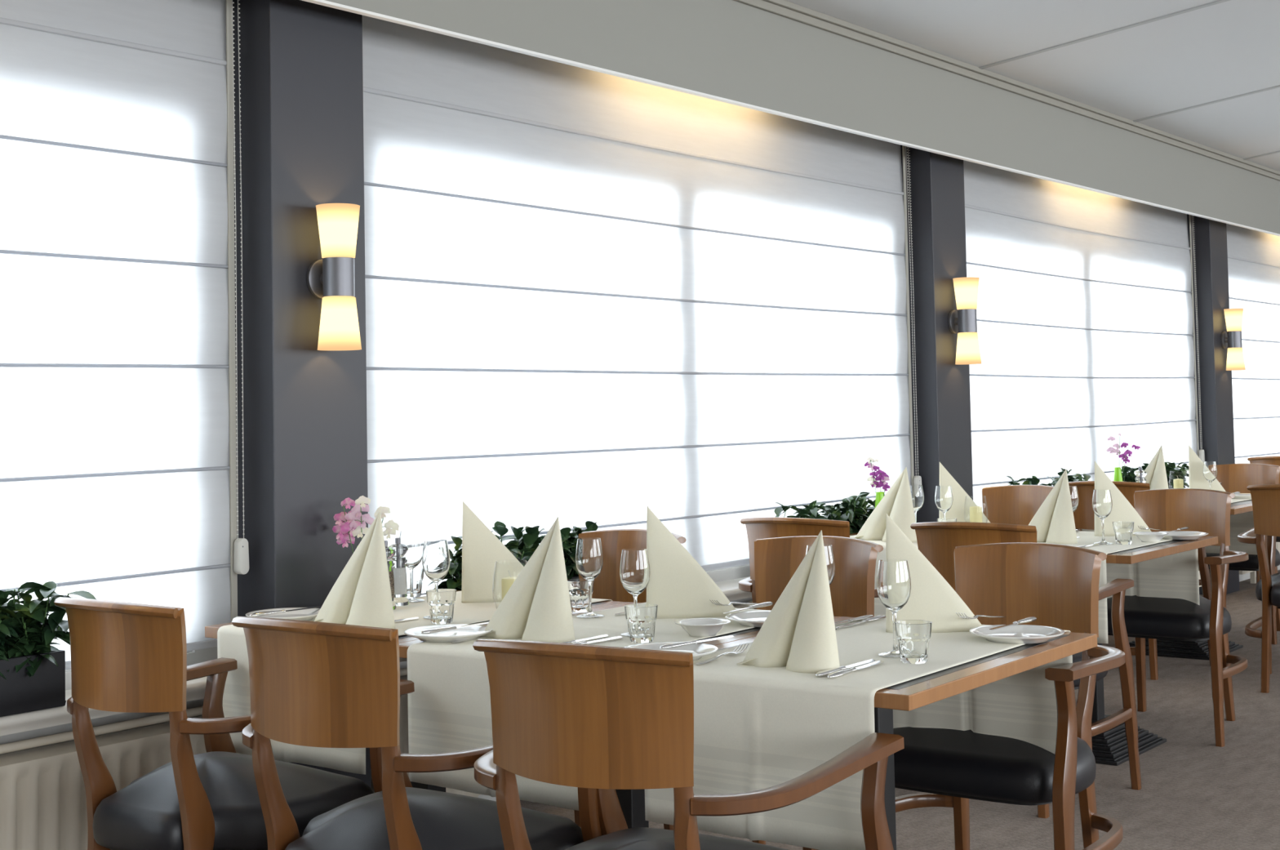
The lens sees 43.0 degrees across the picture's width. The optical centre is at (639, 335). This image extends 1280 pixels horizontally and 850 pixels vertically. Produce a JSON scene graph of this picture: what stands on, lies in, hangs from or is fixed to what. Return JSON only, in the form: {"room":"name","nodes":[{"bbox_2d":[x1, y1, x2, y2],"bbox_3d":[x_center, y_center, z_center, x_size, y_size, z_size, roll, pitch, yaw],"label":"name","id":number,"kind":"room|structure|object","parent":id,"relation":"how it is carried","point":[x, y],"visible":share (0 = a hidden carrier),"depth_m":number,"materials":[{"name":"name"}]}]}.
{"room":"restaurant dining room","nodes":[
{"label":"restaurant dining room","id":0,"kind":"room"},
{"bbox_2d":[0,564,1279,800],"bbox_3d":[0.940,0.154,7.487,0.335,2.880,21.000,-3,-3,38],"label":"wall","id":1,"kind":"structure","parent":0,"point":[195,656],"depth_m":4.37,"materials":[{"name":"grey"}]},
{"bbox_2d":[0,0,248,670],"bbox_3d":[-2.170,-0.273,3.125,0.076,2.145,3.470,-3,-3,38],"label":"blind","id":2,"kind":"object","parent":1,"relation":"attached to","point":[118,460],"visible":0.99,"depth_m":4.19,"materials":[{"name":"white fabric"}]},
{"bbox_2d":[232,0,371,788],"bbox_3d":[-0.964,0.085,4.623,0.175,2.830,0.343,-3,-3,38],"label":"pillar","id":3,"kind":"structure","parent":1,"relation":"attached to","point":[305,424],"depth_m":4.52,"materials":[{"name":"grey paint"}]},
{"bbox_2d":[306,203,361,350],"bbox_3d":[-0.845,-0.161,4.542,0.133,0.403,0.122,-3,-3,38],"label":"wall sconce","id":4,"kind":"object","parent":1,"relation":"attached to","point":[331,278],"visible":1,"depth_m":4.50,"materials":[{"name":"glass"}]},
{"bbox_2d":[0,576,751,736],"bbox_3d":[1.125,1.010,7.317,0.322,0.047,21.000,-3,-3,38],"label":"window sill","id":5,"kind":"structure","parent":1,"relation":"attached to","point":[195,688],"depth_m":3.85,"materials":[{"name":"grey"}]},
{"bbox_2d":[0,581,96,716],"bbox_3d":[-1.605,0.709,3.572,0.233,0.319,0.862,-3,-3,39],"label":"planter","id":6,"kind":"object","parent":5,"relation":"on","point":[33,670],"visible":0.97,"depth_m":3.78,"materials":[{"name":"black"}]},
{"bbox_2d":[421,520,598,594],"bbox_3d":[-0.364,0.754,5.177,0.240,0.327,0.784,-3,-3,38],"label":"planter","id":7,"kind":"object","parent":5,"relation":"on","point":[522,547],"visible":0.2,"depth_m":5.17,"materials":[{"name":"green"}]},
{"bbox_2d":[773,491,875,533],"bbox_3d":[0.769,0.806,6.633,0.262,0.312,0.904,-3,-3,38],"label":"planter","id":8,"kind":"object","parent":5,"relation":"on","point":[853,509],"visible":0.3,"depth_m":6.67,"materials":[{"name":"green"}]},
{"bbox_2d":[1006,467,1090,486],"bbox_3d":[2.103,0.853,8.366,0.241,0.325,0.912,-3,-3,38],"label":"planter","id":9,"kind":"object","parent":5,"relation":"on","point":[1033,480],"visible":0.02,"depth_m":8.42,"materials":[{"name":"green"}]},
{"bbox_2d":[1120,462,1188,488],"bbox_3d":[3.035,0.894,9.571,0.242,0.315,1.020,-3,-3,38],"label":"planter","id":10,"kind":"object","parent":5,"relation":"on","point":[1172,471],"visible":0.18,"depth_m":9.60,"materials":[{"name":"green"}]},
{"bbox_2d":[362,14,921,593],"bbox_3d":[0.195,-0.179,6.184,0.076,2.145,3.472,-3,-3,38],"label":"blind","id":11,"kind":"object","parent":1,"relation":"attached to","point":[603,299],"visible":0.85,"depth_m":5.82,"materials":[{"name":"white fabric"}]},
{"bbox_2d":[900,144,973,522],"bbox_3d":[1.401,0.179,7.682,0.175,2.830,0.343,-3,-3,38],"label":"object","id":12,"kind":"structure","parent":1,"relation":"attached to","point":[937,199],"depth_m":7.57,"materials":[{"name":"grey paint"}]},
{"bbox_2d":[947,276,982,364],"bbox_3d":[1.526,-0.067,7.609,0.133,0.403,0.122,-3,-3,38],"label":"wall sconce","id":13,"kind":"object","parent":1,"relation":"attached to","point":[962,321],"visible":1,"depth_m":7.57,"materials":[{"name":"glass"}]},
{"bbox_2d":[963,160,1204,511],"bbox_3d":[2.560,-0.085,9.243,0.076,2.145,3.472,-3,-3,38],"label":"blind","id":14,"kind":"object","parent":1,"relation":"attached to","point":[1085,310],"visible":0.8,"depth_m":9.06,"materials":[{"name":"white fabric"}]},
{"bbox_2d":[1186,213,1239,594],"bbox_3d":[3.766,0.272,10.741,0.175,2.830,0.343,-3,-3,38],"label":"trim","id":15,"kind":"structure","parent":1,"relation":"attached to","point":[1211,252],"depth_m":10.62,"materials":[{"name":"grey paint"}]},
{"bbox_2d":[1221,308,1245,370],"bbox_3d":[3.899,0.027,10.678,0.133,0.403,0.122,-3,-3,38],"label":"wall sconce","id":16,"kind":"object","parent":1,"relation":"attached to","point":[1233,317],"visible":1,"depth_m":10.64,"materials":[{"name":"glass"}]},
{"bbox_2d":[1226,223,1279,463],"bbox_3d":[4.925,0.008,12.302,0.076,2.145,3.470,-3,-3,38],"label":"blind","id":17,"kind":"object","parent":1,"relation":"attached to","point":[1253,255],"visible":0.62,"depth_m":11.64,"materials":[{"name":"white fabric"}]},
{"bbox_2d":[520,569,1279,849],"bbox_3d":[4.277,1.461,4.867,8.500,0.100,21.000,-3,-3,38],"label":"floor","id":18,"kind":"structure","parent":0,"point":[1195,793],"depth_m":5.37,"materials":[{"name":"carpet"}]},
{"bbox_2d":[0,706,252,849],"bbox_3d":[-2.115,1.190,3.034,0.167,0.522,3.432,-3,-3,38],"label":"radiator","id":19,"kind":"object","parent":18,"relation":"on","point":[43,798],"visible":0.48,"depth_m":3.89,"materials":[{"name":"beige"}]},
{"bbox_2d":[53,596,414,849],"bbox_3d":[-0.930,0.999,3.547,0.674,0.904,0.639,-3,-3,38],"label":"armchair","id":20,"kind":"object","parent":18,"relation":"on","point":[126,657],"visible":0.85,"depth_m":3.35,"materials":[{"name":"brown wood"}]},
{"bbox_2d":[204,590,628,791],"bbox_3d":[-0.552,1.100,4.224,0.652,0.751,0.905,-3,-3,37],"label":"dining table","id":21,"kind":"object","parent":18,"relation":"on","point":[211,631],"visible":0.12,"depth_m":4.18,"materials":[{"name":"brown wood"}]},
{"bbox_2d":[217,591,612,774],"bbox_3d":[-0.556,0.871,4.235,0.522,0.301,0.957,-3,-3,37],"label":"tablecloth","id":22,"kind":"object","parent":21,"relation":"on","point":[231,639],"visible":0.16,"depth_m":3.97,"materials":[{"name":"fabric"}]},
{"bbox_2d":[245,607,320,620],"bbox_3d":[-0.898,0.713,4.131,0.202,0.019,0.202,-3,-3,38],"label":"bread plate","id":23,"kind":"object","parent":22,"relation":"on","point":[305,614],"visible":0.48,"depth_m":4.18,"materials":[{"name":"white"}]},
{"bbox_2d":[314,511,395,628],"bbox_3d":[-0.715,0.570,3.977,0.266,0.284,0.096,-3,-3,34],"label":"folded napkin","id":24,"kind":"object","parent":22,"relation":"on","point":[361,595],"visible":0.94,"depth_m":3.93,"materials":[{"name":"beige fabric"}]},
{"bbox_2d":[384,540,396,609],"bbox_3d":[-0.676,0.636,4.322,0.057,0.182,0.057,-3,-3,38],"label":"pepper mill","id":25,"kind":"object","parent":22,"relation":"on","point":[390,552],"visible":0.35,"depth_m":4.31,"materials":[{"name":"clear glass"}]},
{"bbox_2d":[388,537,408,605],"bbox_3d":[-0.656,0.640,4.413,0.057,0.182,0.057,-3,-3,38],"label":"salt mill","id":26,"kind":"object","parent":22,"relation":"on","point":[399,567],"visible":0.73,"depth_m":4.39,"materials":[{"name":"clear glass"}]},
{"bbox_2d":[399,529,424,602],"bbox_3d":[-0.631,0.635,4.489,0.071,0.194,0.071,-3,-3,38],"label":"wine glass","id":27,"kind":"object","parent":22,"relation":"on","point":[413,539],"visible":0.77,"depth_m":4.47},
{"bbox_2d":[422,539,449,618],"bbox_3d":[-0.515,0.616,4.116,0.071,0.194,0.071,-3,-3,38],"label":"wine glass","id":28,"kind":"object","parent":22,"relation":"on","point":[436,554],"visible":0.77,"depth_m":4.09,"materials":[{"name":"glass"}]},
{"bbox_2d":[426,588,456,623],"bbox_3d":[-0.490,0.669,4.016,0.075,0.080,0.075,-2,-3,21],"label":"tumbler","id":29,"kind":"object","parent":22,"relation":"on","point":[441,602],"visible":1,"depth_m":3.99,"materials":[{"name":"clear glass"}]},
{"bbox_2d":[461,501,524,603],"bbox_3d":[-0.371,0.591,4.476,0.245,0.275,0.070,-1,-3,-10],"label":"folded napkin","id":30,"kind":"object","parent":22,"relation":"on","point":[481,548],"visible":0.87,"depth_m":4.44,"materials":[{"name":"beige fabric"}]},
{"bbox_2d":[405,567,423,597],"bbox_3d":[-0.648,0.699,4.604,0.075,0.080,0.075,-2,-3,21],"label":"tumbler","id":31,"kind":"object","parent":21,"relation":"on","point":[418,572],"visible":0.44,"depth_m":4.58,"materials":[{"name":"clear glass"}]},
{"bbox_3d":[-0.325,0.640,4.113,0.097,0.139,0.097,-3,-3,38],"label":"glass","id":32,"kind":"object","parent":21,"relation":"on","visible":0},
{"bbox_2d":[501,570,516,599],"bbox_3d":[-0.325,0.648,4.113,0.050,0.108,0.050,-3,-3,38],"label":"pillar candle","id":33,"kind":"object","parent":32,"relation":"in","point":[506,583],"visible":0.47,"depth_m":4.09,"materials":[{"name":"beige wax"}]},
{"bbox_3d":[-0.757,0.655,4.453,0.059,0.159,0.059,-3,-3,38],"label":"bud vase","id":34,"kind":"object","parent":21,"relation":"on","visible":0},
{"bbox_2d":[332,497,360,553],"bbox_3d":[-0.802,0.580,4.512,0.131,0.257,0.056,-3,-3,29],"label":"flower","id":35,"kind":"object","parent":34,"relation":"in","point":[343,526],"visible":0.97,"depth_m":4.52,"materials":[{"name":"pink"}]},
{"bbox_2d":[344,495,373,539],"bbox_3d":[-0.772,0.575,4.494,0.084,0.264,0.046,-3,-3,38],"label":"flower","id":36,"kind":"object","parent":34,"relation":"in","point":[356,514],"visible":0.91,"depth_m":4.50,"materials":[{"name":"pink"}]},
{"bbox_2d":[373,506,399,538],"bbox_3d":[-0.703,0.585,4.446,0.110,0.236,0.037,-3,-3,29],"label":"flower","id":37,"kind":"object","parent":34,"relation":"in","point":[390,524],"visible":0.81,"depth_m":4.43,"materials":[{"name":"white"}]},
{"bbox_2d":[231,616,627,849],"bbox_3d":[-0.451,0.972,3.160,0.674,0.904,0.639,-3,-3,36],"label":"armchair","id":38,"kind":"object","parent":18,"relation":"on","point":[313,683],"visible":0.88,"depth_m":2.96,"materials":[{"name":"brown wood"}]},
{"bbox_2d":[371,600,753,797],"bbox_3d":[0.249,1.284,6.093,0.167,0.522,3.433,-3,-3,38],"label":"radiator","id":39,"kind":"object","parent":18,"relation":"on","point":[403,725],"visible":0.02,"depth_m":4.78,"materials":[{"name":"beige"}]},
{"bbox_2d":[399,602,840,828],"bbox_3d":[-0.027,1.072,3.837,0.652,0.751,0.905,-3,-3,37],"label":"dining table","id":40,"kind":"object","parent":18,"relation":"on","point":[632,802],"visible":0.13,"depth_m":3.80,"materials":[{"name":"brown wood"}]},
{"bbox_2d":[567,578,594,612],"bbox_3d":[-0.155,0.671,4.196,0.075,0.080,0.075,-2,-3,21],"label":"tumbler","id":41,"kind":"object","parent":40,"relation":"on","point":[578,588],"visible":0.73,"depth_m":4.17,"materials":[{"name":"clear glass"}]},
{"bbox_2d":[407,602,770,810],"bbox_3d":[-0.031,0.843,3.848,0.522,0.301,0.957,-3,-3,37],"label":"tablecloth","id":42,"kind":"object","parent":40,"relation":"on","point":[450,708],"visible":0.28,"depth_m":3.57,"materials":[{"name":"fabric"}]},
{"bbox_2d":[404,624,492,642],"bbox_3d":[-0.439,0.685,3.732,0.202,0.019,0.202,-3,-3,38],"label":"bread plate","id":43,"kind":"object","parent":42,"relation":"on","point":[470,633],"visible":0.94,"depth_m":3.75,"materials":[{"name":"white"}]},
{"bbox_2d":[420,621,488,634],"bbox_3d":[-0.419,0.671,3.745,0.020,0.010,0.225,-3,-3,41],"label":"table knife","id":44,"kind":"object","parent":43,"relation":"on","point":[444,628],"visible":0.91,"depth_m":3.70,"materials":[{"name":"silver metal"}]},
{"bbox_2d":[478,516,575,642],"bbox_3d":[-0.267,0.551,3.694,0.253,0.278,0.092,-3,-3,30],"label":"folded napkin","id":45,"kind":"object","parent":42,"relation":"on","point":[536,606],"visible":0.97,"depth_m":3.66,"materials":[{"name":"beige fabric"}]},
{"bbox_2d":[575,537,604,617],"bbox_3d":[-0.126,0.607,4.077,0.071,0.194,0.071,-3,-3,38],"label":"wine glass","id":46,"kind":"object","parent":42,"relation":"on","point":[588,552],"visible":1,"depth_m":4.05,"materials":[{"name":"glass"}]},
{"bbox_2d":[619,548,650,635],"bbox_3d":[-0.011,0.589,3.733,0.071,0.194,0.071,-3,-3,38],"label":"wine glass","id":47,"kind":"object","parent":42,"relation":"on","point":[634,566],"visible":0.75,"depth_m":3.71,"materials":[{"name":"glass"}]},
{"bbox_2d":[624,603,657,643],"bbox_3d":[0.003,0.642,3.626,0.075,0.080,0.075,-2,-3,21],"label":"tumbler","id":48,"kind":"object","parent":42,"relation":"on","point":[641,618],"visible":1,"depth_m":3.60,"materials":[{"name":"clear glass"}]},
{"bbox_2d":[646,506,737,618],"bbox_3d":[0.130,0.561,4.052,0.236,0.277,0.067,-1,-3,-4],"label":"folded napkin","id":49,"kind":"object","parent":42,"relation":"on","point":[680,587],"visible":0.89,"depth_m":4.03,"materials":[{"name":"beige fabric"}]},
{"bbox_2d":[674,617,730,636],"bbox_3d":[0.143,0.667,3.707,0.128,0.031,0.128,-3,-3,38],"label":"dish","id":50,"kind":"object","parent":42,"relation":"on","point":[694,627],"visible":1,"depth_m":3.68,"materials":[{"name":"white"}]},
{"bbox_2d":[725,610,770,627],"bbox_3d":[0.305,0.678,3.878,0.202,0.019,0.202,-3,-3,38],"label":"bread plate","id":51,"kind":"object","parent":42,"relation":"on","point":[752,618],"visible":0.47,"depth_m":3.92,"materials":[{"name":"white"}]},
{"bbox_2d":[573,528,686,830],"bbox_3d":[-0.178,1.039,4.746,0.674,0.904,0.639,-3,-3,41],"label":"armchair","id":52,"kind":"object","parent":18,"relation":"on","point":[607,584],"visible":0.06,"depth_m":5.01,"materials":[{"name":"brown wood"}]},
{"bbox_2d":[472,639,904,849],"bbox_3d":[0.039,0.946,2.807,0.674,0.904,0.639,-3,-3,31],"label":"armchair","id":53,"kind":"object","parent":18,"relation":"on","point":[588,718],"visible":1,"depth_m":2.57,"materials":[{"name":"brown wood"}]},
{"bbox_2d":[738,516,879,608],"bbox_3d":[0.669,1.063,5.630,0.674,0.904,0.639,-3,-3,36],"label":"armchair","id":54,"kind":"object","parent":18,"relation":"on","point":[762,527],"visible":0.12,"depth_m":5.42,"materials":[{"name":"brown wood"}]},
{"bbox_2d":[751,535,883,849],"bbox_3d":[0.348,1.010,4.327,0.674,0.904,0.639,-3,-3,39],"label":"armchair","id":55,"kind":"object","parent":18,"relation":"on","point":[776,560],"visible":0.07,"depth_m":4.52,"materials":[{"name":"brown wood"}]},
{"bbox_2d":[715,616,1097,849],"bbox_3d":[0.498,1.044,3.451,0.652,0.751,0.905,-3,-3,37],"label":"dining table","id":56,"kind":"object","parent":18,"relation":"on","point":[908,695],"visible":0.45,"depth_m":3.28,"materials":[{"name":"brown wood"}]},
{"bbox_2d":[624,641,717,660],"bbox_3d":[0.061,0.659,3.375,0.202,0.019,0.202,-3,-3,38],"label":"bread plate","id":57,"kind":"object","parent":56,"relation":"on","point":[699,650],"visible":0.32,"depth_m":3.43,"materials":[{"name":"white"}]},
{"bbox_2d":[659,635,733,649],"bbox_3d":[0.123,0.649,3.450,0.225,0.010,0.020,1,-4,-44],"label":"table knife","id":58,"kind":"object","parent":57,"relation":"on","point":[674,645],"visible":1,"depth_m":3.41,"materials":[{"name":"silver metal"}]},
{"bbox_2d":[644,617,1072,849],"bbox_3d":[0.493,0.815,3.461,0.522,0.301,0.957,-3,-3,37],"label":"tablecloth","id":59,"kind":"object","parent":56,"relation":"on","point":[756,728],"visible":0.52,"depth_m":3.12,"materials":[{"name":"fabric"}]},
{"bbox_2d":[736,529,839,673],"bbox_3d":[0.288,0.522,3.222,0.218,0.272,0.079,-3,-3,33],"label":"folded napkin","id":60,"kind":"object","parent":59,"relation":"on","point":[798,633],"visible":1,"depth_m":3.19,"materials":[{"name":"beige fabric"}]},
{"bbox_2d":[805,544,836,630],"bbox_3d":[0.416,0.581,3.751,0.071,0.194,0.071,-3,-3,38],"label":"wine glass","id":61,"kind":"object","parent":59,"relation":"on","point":[830,562],"visible":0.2,"depth_m":3.73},
{"bbox_2d":[815,658,875,676],"bbox_3d":[0.404,0.649,3.183,0.020,0.010,0.225,-3,-3,37],"label":"table knife","id":62,"kind":"object","parent":59,"relation":"on","point":[824,673],"visible":0.94,"depth_m":3.15,"materials":[{"name":"silver metal"}]},
{"bbox_2d":[826,660,884,678],"bbox_3d":[0.421,0.648,3.162,0.020,0.010,0.225,-3,-3,35],"label":"table knife","id":63,"kind":"object","parent":59,"relation":"on","point":[842,673],"visible":1,"depth_m":3.13,"materials":[{"name":"silver metal"}]},
{"bbox_2d":[876,559,911,657],"bbox_3d":[0.524,0.561,3.352,0.071,0.194,0.071,-3,-3,38],"label":"wine glass","id":64,"kind":"object","parent":59,"relation":"on","point":[893,576],"visible":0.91,"depth_m":3.33,"materials":[{"name":"glass"}]},
{"bbox_2d":[894,619,932,663],"bbox_3d":[0.549,0.615,3.262,0.075,0.080,0.075,-2,-3,21],"label":"tumbler","id":65,"kind":"object","parent":59,"relation":"on","point":[913,636],"visible":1,"depth_m":3.24,"materials":[{"name":"clear glass"}]},
{"bbox_2d":[885,513,982,632],"bbox_3d":[0.671,0.539,3.712,0.227,0.269,0.065,-1,-3,2],"label":"folded napkin","id":66,"kind":"object","parent":59,"relation":"on","point":[931,598],"visible":0.8,"depth_m":3.69,"materials":[{"name":"beige fabric"}]},
{"bbox_2d":[969,624,1064,644],"bbox_3d":[0.821,0.652,3.541,0.202,0.019,0.202,-3,-3,38],"label":"bread plate","id":67,"kind":"object","parent":59,"relation":"on","point":[1015,633],"visible":0.99,"depth_m":3.56,"materials":[{"name":"white"}]},
{"bbox_2d":[893,542,1125,849],"bbox_3d":[0.854,0.984,3.967,0.674,0.904,0.639,-3,-3,38],"label":"armchair","id":68,"kind":"object","parent":18,"relation":"on","point":[1056,584],"visible":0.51,"depth_m":3.87,"materials":[{"name":"brown wood"}]},
{"bbox_2d":[982,484,1053,524],"bbox_3d":[1.545,1.107,6.951,0.674,0.904,0.639,-3,-3,40],"label":"armchair","id":69,"kind":"object","parent":18,"relation":"on","point":[1018,504],"visible":0.07,"depth_m":7.21,"materials":[{"name":"brown wood"}]},
{"bbox_2d":[910,521,1142,817],"bbox_3d":[1.185,1.036,5.266,0.674,0.904,0.639,-3,-3,34],"label":"armchair","id":70,"kind":"object","parent":18,"relation":"on","point":[937,541],"visible":0.22,"depth_m":5.14,"materials":[{"name":"brown wood"}]},
{"bbox_2d":[1068,480,1211,679],"bbox_3d":[2.288,1.125,7.680,0.674,0.904,0.639,-3,-3,34],"label":"armchair","id":71,"kind":"object","parent":18,"relation":"on","point":[1084,514],"visible":0.09,"depth_m":7.50,"materials":[{"name":"brown wood"}]},
{"bbox_2d":[1091,536,1217,765],"bbox_3d":[1.655,1.137,5.981,0.672,0.751,0.882,-3,-3,38],"label":"dining table","id":72,"kind":"object","parent":18,"relation":"on","point":[1109,747],"visible":0.34,"depth_m":5.81,"materials":[{"name":"brown wood"}]},
{"bbox_2d":[1036,530,1199,643],"bbox_3d":[1.651,0.908,5.992,0.506,0.301,0.933,-3,-3,38],"label":"tablecloth","id":73,"kind":"object","parent":72,"relation":"on","point":[1175,575],"visible":0.31,"depth_m":6.24,"materials":[{"name":"fabric"}]},
{"bbox_2d":[1028,469,1077,544],"bbox_3d":[1.487,0.625,5.972,0.228,0.270,0.082,-3,-3,38],"label":"folded napkin","id":74,"kind":"object","parent":73,"relation":"on","point":[1054,521],"visible":0.84,"depth_m":5.93,"materials":[{"name":"beige fabric"}]},
{"bbox_2d":[1092,488,1113,544],"bbox_3d":[1.670,0.654,5.871,0.071,0.194,0.071,-3,-3,38],"label":"wine glass","id":75,"kind":"object","parent":73,"relation":"on","point":[1102,504],"visible":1,"depth_m":5.85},
{"bbox_2d":[1094,461,1151,536],"bbox_3d":[1.852,0.623,6.243,0.234,0.286,0.066,-1,-3,-6],"label":"folded napkin","id":76,"kind":"object","parent":73,"relation":"on","point":[1122,508],"visible":0.73,"depth_m":6.22,"materials":[{"name":"beige fabric"}]},
{"bbox_2d":[1112,520,1133,544],"bbox_3d":[1.737,0.709,5.842,0.075,0.080,0.075,-2,-3,21],"label":"tumbler","id":77,"kind":"object","parent":73,"relation":"on","point":[1123,530],"visible":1,"depth_m":5.82,"materials":[{"name":"clear glass"}]},
{"bbox_2d":[1132,531,1168,542],"bbox_3d":[1.857,0.735,5.919,0.128,0.031,0.128,-3,-3,38],"label":"dish","id":78,"kind":"object","parent":73,"relation":"on","point":[1144,536],"visible":0.99,"depth_m":5.89,"materials":[{"name":"white"}]},
{"bbox_2d":[1157,530,1208,539],"bbox_3d":[2.005,0.743,6.039,0.202,0.019,0.202,-3,-3,38],"label":"bread plate","id":79,"kind":"object","parent":72,"relation":"on","point":[1175,535],"visible":0.72,"depth_m":5.99,"materials":[{"name":"white"}]},
{"bbox_2d":[1106,488,1248,746],"bbox_3d":[2.063,1.072,6.409,0.674,0.904,0.639,-3,-3,39],"label":"armchair","id":80,"kind":"object","parent":18,"relation":"on","point":[1203,510],"visible":0.53,"depth_m":6.27,"materials":[{"name":"brown wood"}]},
{"bbox_2d":[1128,499,1253,660],"bbox_3d":[2.721,1.221,8.267,0.900,0.751,0.887,-3,-3,38],"label":"dining table","id":81,"kind":"object","parent":18,"relation":"on","point":[1198,650],"visible":0.28,"depth_m":8.05,"materials":[{"name":"brown wood"}]},
{"bbox_2d":[1082,498,1257,570],"bbox_3d":[2.717,0.992,8.277,0.626,0.301,0.938,-3,-3,38],"label":"tablecloth","id":82,"kind":"object","parent":81,"relation":"on","point":[1240,522],"visible":0.04,"depth_m":8.52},
{"bbox_2d":[1144,445,1168,489],"bbox_3d":[2.544,0.696,8.178,0.228,0.289,0.082,-3,-3,34],"label":"folded napkin","id":83,"kind":"object","parent":82,"relation":"on","point":[1156,476],"visible":0.62,"depth_m":8.14,"materials":[{"name":"beige fabric"}]},
{"bbox_2d":[1188,444,1225,491],"bbox_3d":[2.943,0.705,8.417,0.211,0.278,0.060,-1,-3,3],"label":"folded napkin","id":84,"kind":"object","parent":82,"relation":"on","point":[1197,480],"visible":0.66,"depth_m":8.40,"materials":[{"name":"beige fabric"}]},
{"bbox_2d":[1203,461,1217,489],"bbox_3d":[2.917,0.741,8.317,0.071,0.194,0.071,-3,-3,38],"label":"wine glass","id":85,"kind":"object","parent":82,"relation":"on","point":[1210,468],"visible":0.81,"depth_m":8.29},
{"bbox_2d":[1199,463,1279,644],"bbox_3d":[3.212,1.161,8.847,0.674,0.904,0.639,-3,-3,40],"label":"armchair","id":86,"kind":"object","parent":18,"relation":"on","point":[1233,477],"visible":0.24,"depth_m":8.97,"materials":[{"name":"brown wood"}]},
{"bbox_2d":[1237,484,1279,693],"bbox_3d":[2.950,1.085,7.082,0.674,0.904,0.639,-3,-3,38],"label":"armchair","id":87,"kind":"object","parent":18,"relation":"on","point":[1265,498],"visible":1,"depth_m":7.02,"materials":[{"name":"brown wood"}]},
{"bbox_2d":[1247,456,1279,584],"bbox_3d":[4.173,1.211,10.367,0.674,0.904,0.639,-3,-3,36],"label":"armchair","id":88,"kind":"object","parent":18,"relation":"on","point":[1273,460],"visible":0.09,"depth_m":10.21,"materials":[{"name":"brown wood"}]},
{"bbox_3d":[1.124,1.166,6.391,0.672,0.751,0.882,-3,-3,38],"label":"dining table","id":89,"kind":"object","parent":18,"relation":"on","visible":0},
{"bbox_2d":[875,491,884,507],"bbox_3d":[0.990,0.724,6.697,0.059,0.158,0.059,-3,-3,38],"label":"bud vase","id":90,"kind":"object","parent":89,"relation":"on","point":[879,495],"visible":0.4,"depth_m":6.68,"materials":[{"name":"glass"}]},
{"bbox_2d":[866,469,889,492],"bbox_3d":[0.987,0.663,6.706,0.095,0.221,0.035,-3,-3,38],"label":"flower","id":91,"kind":"object","parent":90,"relation":"in","point":[882,476],"visible":0.98,"depth_m":6.70,"materials":[{"name":"purple"}]},
{"bbox_2d":[849,534,918,616],"bbox_3d":[1.119,0.937,6.402,0.506,0.301,0.933,-3,-3,38],"label":"tablecloth","id":92,"kind":"object","parent":89,"relation":"on","point":[879,608],"visible":0.02,"depth_m":6.01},
{"bbox_2d":[854,466,917,542],"bbox_3d":[0.923,0.641,6.201,0.291,0.281,0.105,-4,-4,44],"label":"folded napkin","id":93,"kind":"object","parent":92,"relation":"on","point":[897,502],"visible":0.88,"depth_m":6.16,"materials":[{"name":"beige fabric"}]},
{"bbox_2d":[909,484,924,522],"bbox_3d":[1.095,0.692,6.466,0.071,0.194,0.071,-3,-3,38],"label":"wine glass","id":94,"kind":"object","parent":92,"relation":"on","point":[917,491],"visible":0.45,"depth_m":6.44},
{"bbox_2d":[934,484,952,518],"bbox_3d":[1.193,0.686,6.378,0.071,0.194,0.071,-3,-3,38],"label":"wine glass","id":95,"kind":"object","parent":92,"relation":"on","point":[944,494],"visible":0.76,"depth_m":6.35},
{"bbox_2d":[938,462,990,522],"bbox_3d":[1.344,0.658,6.713,0.234,0.278,0.066,-1,-3,-6],"label":"folded napkin","id":96,"kind":"object","parent":92,"relation":"on","point":[957,511],"visible":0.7,"depth_m":6.69,"materials":[{"name":"beige fabric"}]},
{"bbox_3d":[1.363,0.721,6.599,0.097,0.139,0.097,-3,-3,38],"label":"glass","id":97,"kind":"object","parent":92,"relation":"on","visible":0},
{"bbox_2d":[969,502,982,522],"bbox_3d":[1.363,0.728,6.599,0.050,0.108,0.050,-3,-3,38],"label":"pillar candle","id":98,"kind":"object","parent":97,"relation":"in","point":[975,512],"visible":0.65,"depth_m":6.58,"materials":[{"name":"beige wax"}]},
{"bbox_2d":[786,0,1279,171],"bbox_3d":[4.251,-1.924,4.991,8.800,1.014,21.000,-3,-3,38],"label":"ceiling","id":99,"kind":"structure","parent":0,"point":[1229,48],"depth_m":7.54,"materials":[{"name":"grey"}]},
{"bbox_2d":[325,0,1279,234],"bbox_3d":[1.290,-1.047,7.253,0.020,0.437,21.000,-3,-3,38],"label":"ceiling beam","id":100,"kind":"structure","parent":99,"relation":"attached to","point":[733,50],"depth_m":6.63,"materials":[{"name":"grey paint"}]},
{"bbox_2d":[302,0,1279,235],"bbox_3d":[1.295,-0.825,7.243,0.024,0.008,21.000,-3,-3,38],"label":"trim","id":101,"kind":"structure","parent":100,"relation":"attached to","point":[327,3],"depth_m":5.81,"materials":[{"name":"white"}]},
{"bbox_2d":[734,0,1279,180],"bbox_3d":[1.302,-1.220,7.249,0.018,0.032,21.000,-3,-3,38],"label":"trim","id":102,"kind":"structure","parent":99,"relation":"attached to","point":[761,4],"depth_m":7.56,"materials":[{"name":"grey"}]},
{"bbox_2d":[978,0,1229,69],"bbox_3d":[4.698,-1.861,5.197,7.950,0.902,0.032,-3,-3,38],"label":"trim","id":103,"kind":"structure","parent":99,"relation":"attached to","point":[1217,2],"depth_m":7.21,"materials":[{"name":"grey"}]},
{"bbox_2d":[1133,84,1279,122],"bbox_3d":[5.880,-1.815,6.727,7.950,0.902,0.032,-3,-3,38],"label":"trim","id":104,"kind":"structure","parent":99,"relation":"attached to","point":[1278,86],"depth_m":8.86,"materials":[{"name":"grey"}]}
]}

